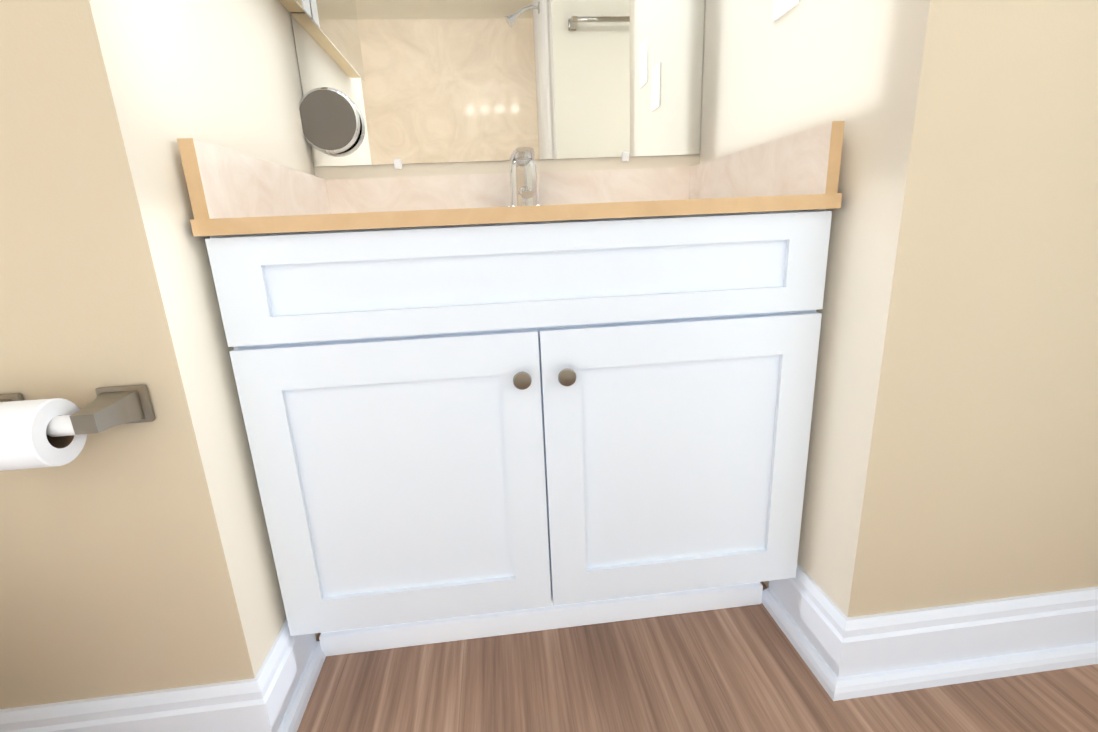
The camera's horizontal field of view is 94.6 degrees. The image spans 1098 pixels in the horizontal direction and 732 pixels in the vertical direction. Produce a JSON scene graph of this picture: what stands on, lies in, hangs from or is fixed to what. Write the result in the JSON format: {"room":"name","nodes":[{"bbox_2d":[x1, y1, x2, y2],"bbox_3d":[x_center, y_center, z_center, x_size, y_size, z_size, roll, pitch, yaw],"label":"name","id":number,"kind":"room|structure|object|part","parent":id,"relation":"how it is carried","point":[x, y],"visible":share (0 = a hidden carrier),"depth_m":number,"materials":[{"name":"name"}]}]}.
{"room":"bathroom","nodes":[
{"label":"bathroom","id":0,"kind":"room"},
{"bbox_2d":[0,0,317,708],"bbox_3d":[-1.006,-0.534,0.877,0.913,2.260,0.790,-4,15,-5],"label":"wall","id":1,"kind":"structure","parent":0,"point":[136,557],"depth_m":0.70,"materials":[{"name":"beige paint"}]},
{"bbox_2d":[0,384,154,470],"bbox_3d":[-0.628,0.080,0.619,0.211,0.082,0.102,-4,15,-5],"label":"toilet paper holder","id":2,"kind":"object","parent":1,"relation":"attached to","point":[41,433],"visible":1,"depth_m":0.60,"materials":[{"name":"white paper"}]},
{"bbox_2d":[278,0,311,17],"bbox_3d":[-0.554,-1.100,0.809,0.048,0.772,0.511,-4,15,-5],"label":"upper cabinet","id":3,"kind":"object","parent":1,"relation":"attached to","point":[296,5],"visible":1,"depth_m":1.12,"materials":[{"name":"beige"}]},
{"bbox_2d":[290,5,704,178],"bbox_3d":[-0.102,-0.689,1.298,0.983,2.260,0.100,-4,15,-5],"label":"wall","id":4,"kind":"structure","parent":0,"point":[449,168],"depth_m":1.29,"materials":[{"name":"paint"}]},
{"bbox_2d":[290,0,704,168],"bbox_3d":[-0.117,-0.993,1.141,0.993,1.010,0.041,-4,15,-5],"label":"mirror","id":5,"kind":"object","parent":4,"relation":"attached to","point":[429,81],"depth_m":1.24,"materials":[{"name":"clear glass"}]},
{"bbox_3d":[-0.521,-0.580,1.202,0.144,0.144,0.035,-4,15,-5],"label":"magnifying mirror","id":6,"kind":"part","parent":5,"relation":"part of","materials":[{"name":"grey mirror"}]},
{"bbox_2d":[297,581,1097,731],"bbox_3d":[0.473,0.739,0.457,3.792,0.100,2.575,-4,15,-5],"label":"floor","id":7,"kind":"structure","parent":0,"point":[741,669],"depth_m":0.90,"materials":[{"name":"wood"}]},
{"bbox_2d":[0,654,304,731],"bbox_3d":[-0.897,0.595,0.762,0.949,0.135,0.036,-4,15,-5],"label":"baseboard","id":8,"kind":"structure","parent":7,"relation":"on","point":[274,694],"depth_m":0.79,"materials":[{"name":"white wood"}]},
{"bbox_2d":[177,121,844,655],"bbox_3d":[-0.036,0.040,1.123,0.957,0.940,0.619,-4,15,-5],"label":"bathroom vanity","id":9,"kind":"object","parent":7,"relation":"on","point":[348,641],"depth_m":0.85,"materials":[{"name":"white wood"}]},
{"bbox_3d":[-0.052,-0.303,1.036,0.957,0.230,0.606,-4,15,-5],"label":"bathroom vanity top","id":10,"kind":"part","parent":9,"relation":"part of","materials":[{"name":"beige stone"}]},
{"bbox_3d":[-0.016,-0.141,0.795,0.948,0.158,0.020,-4,15,-5],"label":"bathroom vanity drawer","id":11,"kind":"part","parent":9,"relation":"part of","materials":[{"name":"white wood"}]},
{"bbox_2d":[501,147,538,206],"bbox_3d":[-0.057,-0.426,1.178,0.160,0.141,0.135,-4,15,-5],"label":"vanity faucet","id":12,"kind":"object","parent":9,"relation":"on","point":[523,182],"visible":0.79,"depth_m":1.18,"materials":[{"name":"silver metal"}]},
{"bbox_3d":[-0.043,0.021,0.810,0.030,0.030,0.029,-4,15,-5],"label":"vanity knob","id":13,"kind":"part","parent":9,"relation":"part of","materials":[{"name":"brown metal"}]},
{"bbox_3d":[0.028,0.016,0.817,0.030,0.030,0.029,-4,15,-5],"label":"vanity knob","id":14,"kind":"part","parent":9,"relation":"part of","materials":[{"name":"brown metal"}]},
{"bbox_2d":[806,586,1097,700],"bbox_3d":[1.342,0.444,0.949,1.732,0.135,0.036,-4,15,-5],"label":"baseboard","id":15,"kind":"structure","parent":7,"relation":"on","point":[843,656],"depth_m":0.89,"materials":[{"name":"white wood"}]},
{"bbox_2d":[700,0,1097,617],"bbox_3d":[1.317,-0.695,1.085,1.796,2.260,0.816,-4,15,-5],"label":"wall","id":16,"kind":"structure","parent":0,"point":[952,459],"depth_m":0.78,"materials":[{"name":"beige paint"}]},
{"bbox_2d":[772,0,798,21],"bbox_3d":[0.426,-0.701,0.904,0.007,0.125,0.080,-4,15,-5],"label":"outlet","id":17,"kind":"object","parent":16,"relation":"attached to","point":[781,8],"visible":1,"depth_m":0.93,"materials":[{"name":"white plastic"}]}
]}

